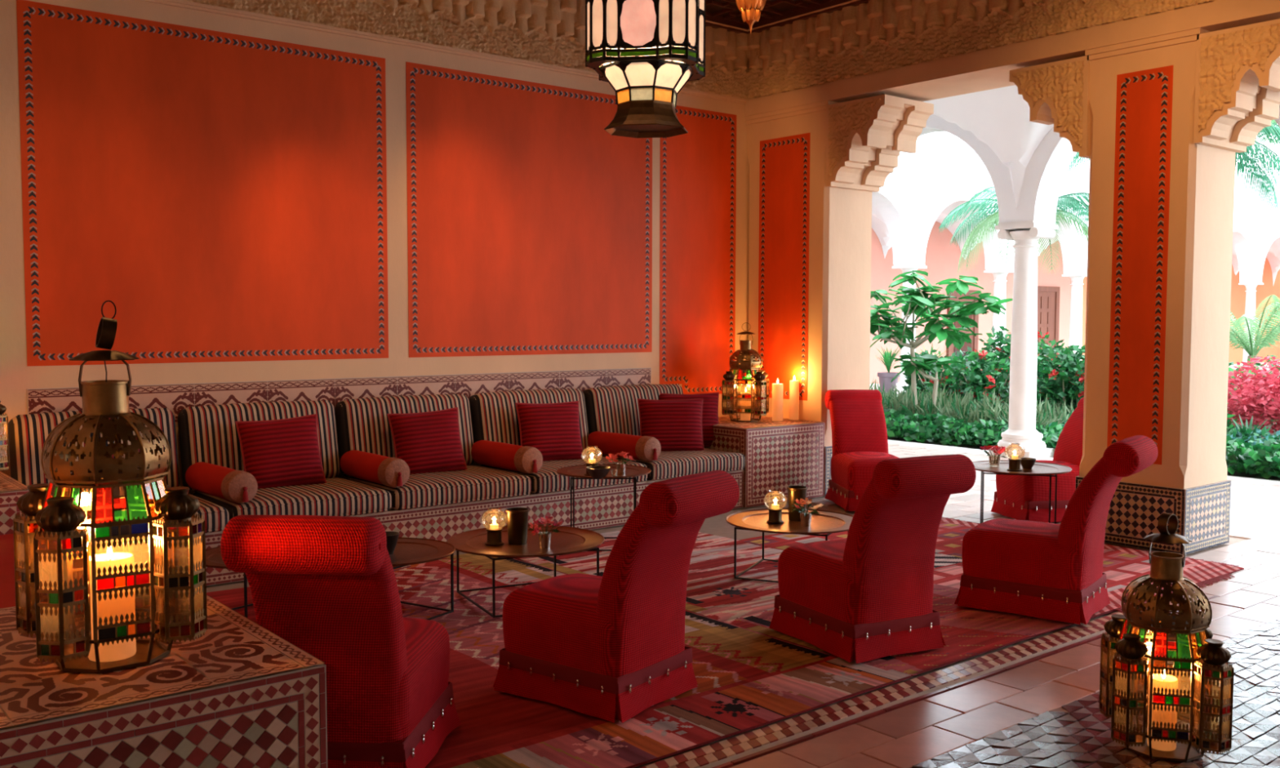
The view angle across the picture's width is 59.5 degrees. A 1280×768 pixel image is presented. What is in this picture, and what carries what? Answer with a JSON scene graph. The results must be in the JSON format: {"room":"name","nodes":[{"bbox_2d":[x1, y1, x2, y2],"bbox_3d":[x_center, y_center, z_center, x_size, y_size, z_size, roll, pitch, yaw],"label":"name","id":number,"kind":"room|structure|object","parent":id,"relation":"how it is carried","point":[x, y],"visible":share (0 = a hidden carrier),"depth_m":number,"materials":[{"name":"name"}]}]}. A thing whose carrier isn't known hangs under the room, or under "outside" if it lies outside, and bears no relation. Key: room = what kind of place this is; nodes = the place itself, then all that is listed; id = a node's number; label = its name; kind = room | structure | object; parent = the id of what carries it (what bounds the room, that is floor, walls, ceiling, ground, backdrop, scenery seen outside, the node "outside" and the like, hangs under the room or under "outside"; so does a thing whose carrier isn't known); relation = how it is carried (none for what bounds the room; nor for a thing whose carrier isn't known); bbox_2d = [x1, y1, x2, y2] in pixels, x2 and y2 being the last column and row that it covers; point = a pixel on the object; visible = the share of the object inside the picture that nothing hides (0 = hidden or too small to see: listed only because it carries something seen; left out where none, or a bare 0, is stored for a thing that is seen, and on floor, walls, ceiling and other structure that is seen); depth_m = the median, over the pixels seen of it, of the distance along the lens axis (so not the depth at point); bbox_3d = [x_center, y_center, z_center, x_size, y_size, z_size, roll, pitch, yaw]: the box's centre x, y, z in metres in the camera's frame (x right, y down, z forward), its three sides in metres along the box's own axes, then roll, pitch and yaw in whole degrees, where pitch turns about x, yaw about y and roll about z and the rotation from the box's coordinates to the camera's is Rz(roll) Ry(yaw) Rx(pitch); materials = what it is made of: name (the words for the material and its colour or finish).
{"room":"moroccan lounge","nodes":[
{"label":"moroccan lounge","id":0,"kind":"room"},
{"bbox_2d":[0,0,749,494],"bbox_3d":[-1.784,-1.228,8.095,8.020,4.500,0.435,-3,4,-39],"label":"wall","id":1,"kind":"structure","parent":0,"point":[267,208],"depth_m":7.61,"materials":[{"name":"paint"}]},
{"bbox_2d":[182,0,747,99],"bbox_3d":[-1.712,-2.701,7.751,7.000,0.580,0.118,-3,4,-39],"label":"trim","id":2,"kind":"structure","parent":1,"relation":"attached to","point":[548,32],"depth_m":8.30,"materials":[{"name":"paint"}]},
{"bbox_2d":[206,496,1279,767],"bbox_3d":[1.650,1.342,4.032,13.626,0.156,10.500,-3,4,-39],"label":"floor","id":3,"kind":"structure","parent":0,"point":[1033,702],"depth_m":4.28,"materials":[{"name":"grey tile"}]},
{"bbox_2d":[0,471,34,536],"bbox_3d":[-3.751,0.843,5.747,0.979,0.632,0.947,-3,4,-39],"label":"pedestal","id":4,"kind":"object","parent":3,"relation":"on","point":[11,490],"visible":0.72,"depth_m":5.62,"materials":[{"name":"tile"}]},
{"bbox_2d":[0,400,9,471],"bbox_3d":[-3.551,0.104,5.809,0.374,0.833,0.374,0,3,6],"label":"brass lantern","id":5,"kind":"object","parent":4,"relation":"on","point":[4,438],"visible":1,"depth_m":5.93,"materials":[{"name":"metal"}]},
{"bbox_2d":[0,584,328,767],"bbox_3d":[-1.515,1.010,2.966,0.969,0.632,1.115,-3,4,-39],"label":"pedestal","id":6,"kind":"object","parent":3,"relation":"on","point":[238,695],"visible":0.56,"depth_m":2.68,"materials":[{"name":"tile"}]},
{"bbox_2d":[13,300,207,673],"bbox_3d":[-1.348,0.244,2.837,0.386,0.910,0.386,-2,4,-37],"label":"brass lantern","id":7,"kind":"object","parent":6,"relation":"on","point":[46,598],"visible":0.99,"depth_m":2.77,"materials":[{"name":"gold metal"}]},
{"bbox_2d":[88,546,136,662],"bbox_3d":[-1.348,0.548,2.854,0.112,0.293,0.112,-3,4,-39],"label":"pillar candle","id":8,"kind":"object","parent":7,"relation":"in","point":[118,606],"visible":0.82,"depth_m":2.81,"materials":[{"name":"wax"}]},
{"bbox_2d":[72,470,743,588],"bbox_3d":[-1.424,0.901,7.670,5.050,0.300,0.925,-3,4,-39],"label":"tiled bench","id":9,"kind":"object","parent":3,"relation":"on","point":[608,506],"visible":0.28,"depth_m":7.47,"materials":[{"name":"tile"}]},
{"bbox_2d":[76,493,229,546],"bbox_3d":[-2.913,0.749,6.278,0.973,0.157,0.770,-3,4,-39],"label":"seat cushion","id":10,"kind":"object","parent":9,"relation":"on","point":[215,517],"visible":0.17,"depth_m":6.23,"materials":[{"name":"fabric"}]},
{"bbox_2d":[8,408,180,497],"bbox_3d":[-3.188,0.419,6.577,0.897,0.534,0.273,-3,4,-38],"label":"cushion","id":11,"kind":"object","parent":10,"relation":"on","point":[28,433],"visible":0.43,"depth_m":6.32,"materials":[{"name":"multicoloured fabric"}]},
{"bbox_2d":[192,477,391,519],"bbox_3d":[-2.145,0.714,6.905,0.988,0.157,0.770,-3,4,-39],"label":"seat cushion","id":12,"kind":"object","parent":9,"relation":"on","point":[341,497],"visible":0.6,"depth_m":6.70,"materials":[{"name":"multicoloured fabric"}]},
{"bbox_2d":[185,462,257,503],"bbox_3d":[-2.474,0.576,6.606,0.185,0.185,0.744,-3,5,-42],"label":"bolster","id":13,"kind":"object","parent":12,"relation":"on","point":[238,486],"visible":1,"depth_m":6.42,"materials":[{"name":"fabric"}]},
{"bbox_2d":[177,400,340,492],"bbox_3d":[-2.429,0.385,7.196,0.997,0.534,0.274,-3,4,-38],"label":"cushion","id":14,"kind":"object","parent":12,"relation":"on","point":[209,434],"visible":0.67,"depth_m":6.98,"materials":[{"name":"multicoloured fabric"}]},
{"bbox_2d":[235,413,326,488],"bbox_3d":[-2.234,0.434,6.983,0.521,0.472,0.244,-2,4,-32],"label":"pillow","id":15,"kind":"object","parent":12,"relation":"on","point":[283,452],"visible":0.89,"depth_m":6.91,"materials":[{"name":"fabric"}]},
{"bbox_2d":[346,465,531,510],"bbox_3d":[-1.357,0.678,7.547,1.023,0.157,0.770,-3,4,-39],"label":"seat cushion","id":16,"kind":"object","parent":9,"relation":"on","point":[477,483],"visible":0.73,"depth_m":7.29,"materials":[{"name":"multicoloured fabric"}]},
{"bbox_2d":[339,449,409,488],"bbox_3d":[-1.715,0.542,7.224,0.185,0.185,0.744,-3,4,-39],"label":"bolster","id":17,"kind":"object","parent":16,"relation":"on","point":[391,472],"visible":1,"depth_m":7.05,"materials":[{"name":"fabric"}]},
{"bbox_2d":[334,394,474,477],"bbox_3d":[-1.629,0.348,7.848,1.002,0.534,0.274,-3,4,-38],"label":"cushion","id":18,"kind":"object","parent":16,"relation":"on","point":[362,424],"visible":0.62,"depth_m":7.62,"materials":[{"name":"multicoloured fabric"}]},
{"bbox_2d":[386,407,467,474],"bbox_3d":[-1.444,0.405,7.628,0.518,0.472,0.247,-2,4,-31],"label":"pillow","id":19,"kind":"object","parent":16,"relation":"on","point":[430,442],"visible":0.84,"depth_m":7.55,"materials":[{"name":"fabric"}]},
{"bbox_2d":[480,454,647,493],"bbox_3d":[-0.561,0.641,8.196,1.008,0.157,0.770,-3,4,-39],"label":"seat cushion","id":20,"kind":"object","parent":9,"relation":"on","point":[547,480],"visible":0.44,"depth_m":7.84,"materials":[{"name":"fabric"}]},
{"bbox_2d":[471,440,542,474],"bbox_3d":[-0.941,0.506,7.855,0.185,0.185,0.744,-3,4,-40],"label":"bolster","id":21,"kind":"object","parent":20,"relation":"on","point":[525,460],"visible":1,"depth_m":7.71,"materials":[{"name":"fabric"}]},
{"bbox_2d":[468,388,589,464],"bbox_3d":[-0.828,0.311,8.501,1.002,0.534,0.274,-3,4,-38],"label":"cushion","id":22,"kind":"object","parent":20,"relation":"on","point":[494,415],"visible":0.56,"depth_m":8.26,"materials":[{"name":"multicoloured fabric"}]},
{"bbox_2d":[515,400,582,461],"bbox_3d":[-0.662,0.357,8.265,0.505,0.448,0.245,-1,4,-23],"label":"pillow","id":23,"kind":"object","parent":20,"relation":"on","point":[553,429],"visible":0.86,"depth_m":8.19,"materials":[{"name":"fabric"}]},
{"bbox_2d":[592,448,745,480],"bbox_3d":[0.222,0.606,8.834,0.988,0.157,0.770,-3,4,-39],"label":"seat cushion","id":24,"kind":"object","parent":9,"relation":"on","point":[668,464],"visible":0.54,"depth_m":8.54,"materials":[{"name":"fabric"}]},
{"bbox_2d":[587,431,661,462],"bbox_3d":[-0.127,0.469,8.519,0.185,0.185,0.744,-3,5,-42],"label":"bolster","id":25,"kind":"object","parent":24,"relation":"on","point":[645,448],"visible":0.96,"depth_m":8.38,"materials":[{"name":"fabric"}]},
{"bbox_2d":[582,383,683,453],"bbox_3d":[-0.028,0.275,9.153,0.997,0.534,0.274,-3,4,-38],"label":"cushion","id":26,"kind":"object","parent":24,"relation":"on","point":[612,409],"visible":0.45,"depth_m":8.92,"materials":[{"name":"multicoloured fabric"}]},
{"bbox_2d":[637,398,704,451],"bbox_3d":[0.246,0.343,8.891,0.531,0.452,0.231,0,3,-7],"label":"pillow","id":27,"kind":"object","parent":24,"relation":"on","point":[677,424],"visible":0.8,"depth_m":8.81,"materials":[{"name":"fabric"}]},
{"bbox_2d":[659,392,719,446],"bbox_3d":[0.401,0.298,9.221,0.532,0.452,0.232,0,3,-9],"label":"pillow","id":28,"kind":"object","parent":24,"relation":"on","point":[710,401],"visible":0.38,"depth_m":9.18,"materials":[{"name":"fabric"}]},
{"bbox_2d":[206,553,832,767],"bbox_3d":[-1.037,1.185,5.275,2.545,0.013,2.905,-3,4,-39],"label":"rug","id":29,"kind":"object","parent":3,"relation":"on","point":[723,653],"visible":0.29,"depth_m":5.03,"materials":[{"name":"fabric"}]},
{"bbox_2d":[205,546,253,617],"bbox_3d":[-1.905,0.998,5.566,0.600,0.317,0.600,3,4,36],"label":"tray table","id":30,"kind":"object","parent":29,"relation":"on","point":[214,559],"visible":0.1,"depth_m":5.43,"materials":[{"name":"brown metal"}]},
{"bbox_2d":[205,546,227,568],"bbox_3d":[-1.905,0.851,5.557,0.600,0.021,0.600,-3,4,-39],"label":"tray","id":31,"kind":"object","parent":30,"relation":"on","point":[214,559],"depth_m":5.49,"materials":[{"name":"brown metal"}]},
{"bbox_2d":[220,515,461,767],"bbox_3d":[-0.956,0.814,3.670,0.548,0.895,0.876,0,3,5],"label":"slipper chair","id":32,"kind":"object","parent":29,"relation":"on","point":[326,586],"visible":0.72,"depth_m":3.45,"materials":[{"name":"red fabric"}]},
{"bbox_2d":[389,537,455,620],"bbox_3d":[-1.253,0.992,5.582,0.660,0.330,0.660,2,4,31],"label":"tray table","id":33,"kind":"object","parent":29,"relation":"on","point":[407,551],"visible":0.41,"depth_m":5.65,"materials":[{"name":"brown metal"}]},
{"bbox_2d":[385,531,399,555],"bbox_3d":[-1.256,0.793,5.561,0.124,0.100,0.124,-3,4,-39],"label":"cup","id":34,"kind":"object","parent":33,"relation":"on","point":[392,537],"visible":0.47,"depth_m":5.53,"materials":[{"name":"paint"}]},
{"bbox_2d":[389,537,455,566],"bbox_3d":[-1.253,0.838,5.572,0.659,0.021,0.659,-3,4,-39],"label":"tray","id":35,"kind":"object","parent":33,"relation":"on","point":[407,551],"depth_m":5.61,"materials":[{"name":"brown metal"}]},
{"bbox_2d":[446,524,604,617],"bbox_3d":[-0.602,0.979,5.939,0.830,0.317,0.830,-2,4,-27],"label":"tray table","id":36,"kind":"object","parent":29,"relation":"on","point":[571,540],"visible":0.81,"depth_m":5.86,"materials":[{"name":"brown metal"}]},
{"bbox_2d":[481,507,506,546],"bbox_3d":[-0.763,0.746,5.866,0.134,0.186,0.134,-3,4,-39],"label":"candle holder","id":37,"kind":"object","parent":36,"relation":"on","point":[494,531],"visible":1,"depth_m":5.86,"materials":[{"name":"clear glass"}]},
{"bbox_2d":[506,506,528,545],"bbox_3d":[-0.643,0.747,5.887,0.124,0.181,0.124,-3,4,-39],"label":"beaker","id":38,"kind":"object","parent":36,"relation":"on","point":[517,517],"visible":1,"depth_m":5.84,"materials":[{"name":"brown metal"}]},
{"bbox_2d":[446,524,604,557],"bbox_3d":[-0.602,0.831,5.930,0.830,0.021,0.830,-3,4,-39],"label":"tray","id":39,"kind":"object","parent":36,"relation":"on","point":[571,540],"depth_m":5.86,"materials":[{"name":"brown metal"}]},
{"bbox_2d":[528,516,563,548],"bbox_3d":[-0.497,0.764,5.779,0.188,0.160,0.172,-3,4,-39],"label":"flower vase","id":40,"kind":"object","parent":36,"relation":"on","point":[544,537],"visible":1,"depth_m":5.76,"materials":[{"name":"silver metal"}]},
{"bbox_2d":[493,470,739,723],"bbox_3d":[-0.089,0.772,4.403,0.876,0.895,0.548,3,4,37],"label":"slipper chair","id":41,"kind":"object","parent":29,"relation":"on","point":[610,646],"visible":1,"depth_m":4.23,"materials":[{"name":"red fabric"}]},
{"bbox_2d":[432,654,917,767],"bbox_3d":[0.015,1.259,4.025,2.690,0.016,0.395,-3,4,-39],"label":"rug","id":42,"kind":"object","parent":3,"relation":"on","point":[664,730],"visible":0.98,"depth_m":4.14,"materials":[{"name":"fabric"}]},
{"bbox_2d":[703,414,824,507],"bbox_3d":[0.900,0.630,9.538,0.927,0.632,0.947,-3,4,-39],"label":"pedestal","id":43,"kind":"object","parent":3,"relation":"on","point":[778,455],"visible":0.59,"depth_m":9.13,"materials":[{"name":"tile"}]},
{"bbox_2d":[721,322,768,422],"bbox_3d":[0.900,-0.104,9.511,0.374,0.833,0.374,1,3,11],"label":"brass lantern","id":44,"kind":"object","parent":43,"relation":"on","point":[746,373],"visible":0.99,"depth_m":9.39,"materials":[{"name":"gold metal"}]},
{"bbox_2d":[771,378,782,421],"bbox_3d":[1.168,0.133,9.508,0.094,0.361,0.094,-3,4,-39],"label":"pillar candle","id":45,"kind":"object","parent":43,"relation":"on","point":[777,388],"visible":1,"depth_m":9.47,"materials":[{"name":"wax"}]},
{"bbox_2d":[789,376,799,419],"bbox_3d":[1.326,0.115,9.637,0.082,0.381,0.082,-3,4,-39],"label":"pillar candle","id":46,"kind":"object","parent":43,"relation":"on","point":[793,384],"visible":1,"depth_m":9.61,"materials":[{"name":"wax"}]},
{"bbox_2d":[515,529,1074,676],"bbox_3d":[0.639,1.122,6.403,1.470,0.013,3.275,-3,4,-39],"label":"rug","id":47,"kind":"object","parent":3,"relation":"on","point":[713,591],"visible":0.31,"depth_m":5.82,"materials":[{"name":"fabric"}]},
{"bbox_2d":[555,463,651,551],"bbox_3d":[-0.238,0.809,7.351,0.624,0.492,0.624,0,3,-1],"label":"tray table","id":48,"kind":"object","parent":47,"relation":"on","point":[577,472],"visible":0.66,"depth_m":7.32,"materials":[{"name":"brown metal"}]},
{"bbox_2d":[581,445,602,475],"bbox_3d":[-0.308,0.493,7.196,0.134,0.186,0.134,-3,4,-39],"label":"globe","id":49,"kind":"object","parent":48,"relation":"on","point":[590,462],"visible":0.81,"depth_m":7.21,"materials":[{"name":"clear glass"}]},
{"bbox_2d":[586,466,611,479],"bbox_3d":[-0.262,0.560,7.056,0.160,0.070,0.160,-3,4,-39],"label":"bowl","id":50,"kind":"object","parent":48,"relation":"on","point":[596,472],"visible":1,"depth_m":7.01,"materials":[{"name":"paint"}]},
{"bbox_2d":[555,463,651,478],"bbox_3d":[-0.238,0.574,7.337,0.624,0.021,0.624,-3,4,-39],"label":"tray","id":51,"kind":"object","parent":48,"relation":"on","point":[575,471],"depth_m":7.35,"materials":[{"name":"brown metal"}]},
{"bbox_2d":[605,451,635,475],"bbox_3d":[-0.126,0.507,7.200,0.196,0.160,0.169,0,3,-4],"label":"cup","id":52,"kind":"object","parent":48,"relation":"on","point":[620,467],"visible":0.98,"depth_m":7.17,"materials":[{"name":"plant"}]},
{"bbox_2d":[725,508,853,582],"bbox_3d":[0.894,0.948,6.540,0.790,0.315,0.790,2,4,24],"label":"tray table","id":53,"kind":"object","parent":47,"relation":"on","point":[828,522],"visible":0.8,"depth_m":6.47,"materials":[{"name":"brown metal"}]},
{"bbox_2d":[764,489,786,524],"bbox_3d":[0.787,0.713,6.515,0.134,0.186,0.134,-3,4,-39],"label":"globe","id":54,"kind":"object","parent":53,"relation":"on","point":[775,510],"visible":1,"depth_m":6.50,"materials":[{"name":"clear glass"}]},
{"bbox_2d":[725,508,853,534],"bbox_3d":[0.894,0.801,6.531,0.790,0.021,0.790,-3,4,-39],"label":"tray","id":55,"kind":"object","parent":53,"relation":"on","point":[828,522],"depth_m":6.49,"materials":[{"name":"brown metal"}]},
{"bbox_2d":[786,485,807,521],"bbox_3d":[0.924,0.703,6.594,0.120,0.196,0.120,-3,4,-39],"label":"vase","id":56,"kind":"object","parent":53,"relation":"on","point":[794,492],"visible":0.88,"depth_m":6.55,"materials":[{"name":"brown metal"}]},
{"bbox_2d":[791,497,823,526],"bbox_3d":[0.949,0.737,6.417,0.171,0.149,0.177,-3,4,-39],"label":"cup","id":57,"kind":"object","parent":53,"relation":"on","point":[805,517],"visible":1,"depth_m":6.40,"materials":[{"name":"plant"}]},
{"bbox_2d":[768,453,976,663],"bbox_3d":[1.050,0.734,5.093,0.548,0.895,0.876,-2,4,-28],"label":"slipper chair","id":58,"kind":"object","parent":47,"relation":"on","point":[867,595],"visible":1,"depth_m":4.90,"materials":[{"name":"red fabric"}]},
{"bbox_2d":[824,389,898,511],"bbox_3d":[1.824,0.513,9.101,0.548,0.895,0.876,0,3,-5],"label":"slipper chair","id":59,"kind":"object","parent":3,"relation":"on","point":[860,442],"visible":0.66,"depth_m":9.18,"materials":[{"name":"red fabric"}]},
{"bbox_2d":[739,517,1244,618],"bbox_3d":[2.193,1.082,7.135,1.855,0.014,2.565,-3,4,-39],"label":"rug","id":60,"kind":"object","parent":3,"relation":"on","point":[1122,566],"visible":0.26,"depth_m":6.88,"materials":[{"name":"fabric"}]},
{"bbox_2d":[972,460,1071,524],"bbox_3d":[2.644,0.810,7.853,0.710,0.467,0.710,1,3,16],"label":"tray table","id":61,"kind":"object","parent":60,"relation":"on","point":[1039,468],"visible":0.71,"depth_m":7.78,"materials":[{"name":"brown metal"}]},
{"bbox_2d":[979,444,1007,466],"bbox_3d":[2.506,0.509,7.946,0.189,0.152,0.181,1,4,20],"label":"flower vase","id":62,"kind":"object","parent":61,"relation":"on","point":[999,451],"visible":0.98,"depth_m":7.93,"materials":[{"name":"clear glass"}]},
{"bbox_2d":[1004,443,1025,471],"bbox_3d":[2.589,0.504,7.738,0.134,0.186,0.134,-3,4,-39],"label":"candle holder","id":63,"kind":"object","parent":61,"relation":"on","point":[1014,460],"visible":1,"depth_m":7.73,"materials":[{"name":"clear glass"}]},
{"bbox_2d":[972,460,1071,475],"bbox_3d":[2.645,0.588,7.840,0.710,0.021,0.710,-3,4,-39],"label":"tray","id":64,"kind":"object","parent":61,"relation":"on","point":[1039,468],"depth_m":7.79,"materials":[{"name":"brown metal"}]},
{"bbox_2d":[991,396,1084,522],"bbox_3d":[3.186,0.552,8.493,0.876,0.895,0.548,-1,3,-12],"label":"slipper chair","id":65,"kind":"object","parent":60,"relation":"on","point":[1018,497],"visible":0.5,"depth_m":8.32,"materials":[{"name":"red fabric"}]},
{"bbox_2d":[954,435,1158,624],"bbox_3d":[2.130,0.699,5.732,0.876,0.895,0.548,3,4,36],"label":"slipper chair","id":66,"kind":"object","parent":60,"relation":"on","point":[1047,571],"visible":1,"depth_m":5.56,"materials":[{"name":"red fabric"}]},
{"bbox_2d":[1098,512,1234,762],"bbox_3d":[1.829,0.861,3.904,0.374,0.828,0.374,1,3,15],"label":"brass lantern","id":67,"kind":"object","parent":3,"relation":"on","point":[1131,634],"visible":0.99,"depth_m":3.79,"materials":[{"name":"gold metal"}]},
{"bbox_2d":[1146,669,1177,751],"bbox_3d":[1.829,1.129,3.919,0.092,0.283,0.092,-3,4,-39],"label":"pillar candle","id":68,"kind":"object","parent":67,"relation":"in","point":[1160,681],"visible":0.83,"depth_m":3.88,"materials":[{"name":"wax"}]},
{"bbox_3d":[-2.655,1.095,4.389,0.984,0.290,2.520,-3,4,-39],"label":"bench","id":69,"kind":"object","parent":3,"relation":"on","visible":0},
{"bbox_2d":[0,533,84,608],"bbox_3d":[-2.657,0.868,4.374,0.950,0.155,2.460,-3,4,-39],"label":"seat cushion","id":70,"kind":"object","parent":69,"relation":"on","point":[7,591],"visible":0.02,"depth_m":4.60,"materials":[{"name":"fabric"}]},
{"bbox_2d":[705,0,869,34],"bbox_3d":[0.416,-2.916,2.768,11.220,0.500,11.300,-3,4,-39],"label":"ceiling","id":71,"kind":"structure","parent":0,"point":[726,12],"depth_m":9.40,"materials":[{"name":"brown wood"}]},
{"bbox_2d":[585,0,706,137],"bbox_3d":[0.036,-2.151,5.953,0.590,1.600,0.590,1,3,10],"label":"hanging lantern","id":72,"kind":"object","parent":71,"relation":"hanging from","point":[647,51],"visible":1,"depth_m":5.76,"materials":[{"name":"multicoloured glass"}]},
{"bbox_2d":[735,0,766,34],"bbox_3d":[0.743,-2.690,7.478,0.490,0.700,0.488,-3,4,-39],"label":"pendant","id":73,"kind":"object","parent":71,"relation":"hanging from","point":[750,10],"visible":1,"depth_m":7.45,"materials":[{"name":"orange metal"}]},
{"bbox_2d":[800,511,811,526],"bbox_3d":[0.949,0.774,6.418,0.068,0.075,0.068,-3,4,-39],"label":"vase","id":74,"kind":"object","parent":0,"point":[805,517],"depth_m":6.39,"materials":[{"name":"silver metal"}]},
{"bbox_2d":[744,0,1279,555],"bbox_3d":[4.508,-1.107,6.237,0.672,4.500,10.521,-3,4,-39],"label":"wall","id":75,"kind":"structure","parent":0,"point":[1161,106],"depth_m":7.44,"materials":[{"name":"paint"}]},
{"bbox_2d":[745,0,1215,99],"bbox_3d":[3.886,-2.607,6.335,0.118,0.580,9.400,-3,4,-39],"label":"trim","id":76,"kind":"structure","parent":75,"relation":"attached to","point":[875,36],"depth_m":8.64,"materials":[{"name":"paint"}]},
{"bbox_2d":[869,221,1279,383],"bbox_3d":[9.033,-2.468,28.789,35.800,4.600,0.400,-3,4,-39],"label":"wall","id":77,"kind":"structure","parent":0,"point":[942,258],"depth_m":27.99,"materials":[{"name":"paint"}]},
{"bbox_2d":[946,289,978,371],"bbox_3d":[7.976,-1.215,27.702,1.220,2.220,0.080,-3,4,-39],"label":"door","id":78,"kind":"structure","parent":77,"relation":"in","point":[974,345],"depth_m":27.76,"materials":[{"name":"brown wood"}]},
{"bbox_2d":[1036,285,1060,360],"bbox_3d":[10.920,-1.429,30.097,1.120,2.380,0.080,-3,4,-39],"label":"door","id":79,"kind":"structure","parent":77,"relation":"in","point":[1048,297],"depth_m":30.10,"materials":[{"name":"brown wood"}]},
{"bbox_2d":[869,362,1279,390],"bbox_3d":[11.429,-0.089,28.692,32.380,0.170,3.800,-3,4,-39],"label":"terrace","id":80,"kind":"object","parent":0,"point":[1233,365],"depth_m":35.16,"materials":[{"name":"stone"}]},
{"bbox_2d":[874,346,900,392],"bbox_3d":[4.927,-0.284,22.017,0.767,0.975,0.884,-3,4,-39],"label":"potted plant","id":81,"kind":"object","parent":80,"relation":"on","point":[886,378],"visible":0.84,"depth_m":22.00,"materials":[{"name":"green plant"}]},
{"bbox_2d":[871,131,1279,395],"bbox_3d":[11.187,-2.828,28.166,31.535,5.400,3.255,-3,4,-39],"label":"wall","id":82,"kind":"structure","parent":0,"point":[944,173],"depth_m":23.15,"materials":[{"name":"white paint"}]},
{"bbox_2d":[887,374,1279,480],"bbox_3d":[18.105,0.348,20.859,32.000,0.099,16.800,-3,4,-39],"label":"ground","id":83,"kind":"structure","parent":0,"point":[1236,473],"depth_m":13.56,"materials":[{"name":"soil"}]},
{"bbox_2d":[870,270,1012,413],"bbox_3d":[3.783,-0.438,15.000,1.521,2.152,2.589,-3,4,-39],"label":"leafy tree","id":84,"kind":"object","parent":83,"relation":"on","point":[917,300],"visible":0.92,"depth_m":14.89,"materials":[{"name":"green plant"}]},
{"bbox_2d":[899,346,985,399],"bbox_3d":[4.519,-0.015,16.759,1.417,1.106,1.516,-3,4,-39],"label":"flowering shrub","id":85,"kind":"object","parent":83,"relation":"on","point":[942,380],"visible":0.34,"depth_m":16.60,"materials":[{"name":"green plant"}]},
{"bbox_2d":[869,373,1080,426],"bbox_3d":[3.914,0.253,15.745,2.207,0.656,5.238,-3,4,-39],"label":"grass","id":86,"kind":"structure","parent":83,"relation":"on","point":[990,408],"depth_m":14.53,"materials":[{"name":"green plant"}]},
{"bbox_2d":[948,350,1009,409],"bbox_3d":[4.954,0.063,15.613,1.153,1.084,1.370,0,3,3],"label":"flowering shrub","id":87,"kind":"object","parent":83,"relation":"on","point":[993,375],"visible":0.58,"depth_m":15.62,"materials":[{"name":"green plant"}]},
{"bbox_2d":[938,186,1088,274],"bbox_3d":[5.544,-1.102,16.076,2.522,3.348,2.441,-3,4,-39],"label":"palm tree","id":88,"kind":"object","parent":83,"relation":"on","point":[1067,200],"visible":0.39,"depth_m":15.89,"materials":[{"name":"green plant"}]},
{"bbox_2d":[977,325,1063,391],"bbox_3d":[5.740,-0.179,16.924,1.254,1.414,1.476,-3,4,-39],"label":"flowering shrub","id":89,"kind":"object","parent":83,"relation":"on","point":[1003,352],"visible":0.12,"depth_m":16.91,"materials":[{"name":"green plant"}]},
{"bbox_2d":[1006,339,1084,414],"bbox_3d":[5.568,0.037,14.674,1.494,1.248,1.310,1,3,15],"label":"flowering shrub","id":90,"kind":"object","parent":83,"relation":"on","point":[1068,378],"visible":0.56,"depth_m":14.45,"materials":[{"name":"green plant"}]},
{"bbox_2d":[884,406,1279,479],"bbox_3d":[4.582,0.595,12.926,1.220,0.383,8.999,-3,4,-39],"label":"ground cover","id":91,"kind":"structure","parent":83,"relation":"on","point":[1263,460],"depth_m":13.09,"materials":[{"name":"green plant"}]},
{"bbox_2d":[887,439,1279,485],"bbox_3d":[5.556,0.967,10.632,0.400,0.150,16.800,-3,4,-39],"label":"kerb","id":92,"kind":"object","parent":83,"relation":"on","point":[1253,481],"depth_m":12.77,"materials":[{"name":"stone"}]},
{"bbox_2d":[1044,416,1279,445],"bbox_3d":[6.864,0.619,12.137,1.817,0.410,4.905,-3,4,-39],"label":"ground cover","id":93,"kind":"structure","parent":83,"relation":"on","point":[1237,433],"depth_m":12.32,"materials":[{"name":"green plant"}]},
{"bbox_2d":[1050,354,1279,427],"bbox_3d":[9.990,0.016,16.896,5.898,1.067,11.407,-3,4,-39],"label":"planting","id":94,"kind":"object","parent":83,"relation":"on","point":[1230,369],"visible":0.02,"depth_m":16.61,"materials":[{"name":"green plant"}]},
{"bbox_2d":[1061,120,1279,218],"bbox_3d":[7.058,-1.629,15.133,3.417,4.517,3.608,-3,4,-39],"label":"palm tree","id":95,"kind":"object","parent":83,"relation":"on","point":[1273,130],"visible":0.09,"depth_m":14.81,"materials":[{"name":"green plant"}]},
{"bbox_2d":[1231,415,1271,443],"bbox_3d":[6.810,0.561,12.499,0.575,0.446,0.705,-3,4,-39],"label":"spiky plant","id":96,"kind":"object","parent":83,"relation":"on","point":[1251,420],"visible":0.52,"depth_m":12.54,"materials":[{"name":"green plant"}]},
{"bbox_2d":[1226,355,1279,437],"bbox_3d":[7.639,0.214,13.182,1.703,1.081,2.079,-3,4,-39],"label":"shrub","id":97,"kind":"object","parent":83,"relation":"on","point":[1260,395],"visible":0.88,"depth_m":13.15,"materials":[{"name":"pink plant"}]},
{"bbox_2d":[1229,294,1279,376],"bbox_3d":[10.149,-0.530,18.734,2.112,1.908,2.032,-3,4,-39],"label":"palm","id":98,"kind":"object","parent":83,"relation":"on","point":[1261,341],"visible":0.62,"depth_m":18.45,"materials":[{"name":"green plant"}]},
{"bbox_2d":[888,442,1279,560],"bbox_3d":[3.978,1.011,9.796,3.519,0.152,16.500,-3,4,-39],"label":"pavement","id":99,"kind":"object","parent":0,"point":[1255,509],"visible":0.16,"depth_m":9.09,"materials":[{"name":"stone"}]},
{"bbox_2d":[919,84,1279,459],"bbox_3d":[2.848,-1.866,11.448,3.435,5.400,18.650,-3,4,-39],"label":"wall","id":100,"kind":"structure","parent":0,"point":[1027,163],"depth_m":11.99,"materials":[{"name":"white paint"}]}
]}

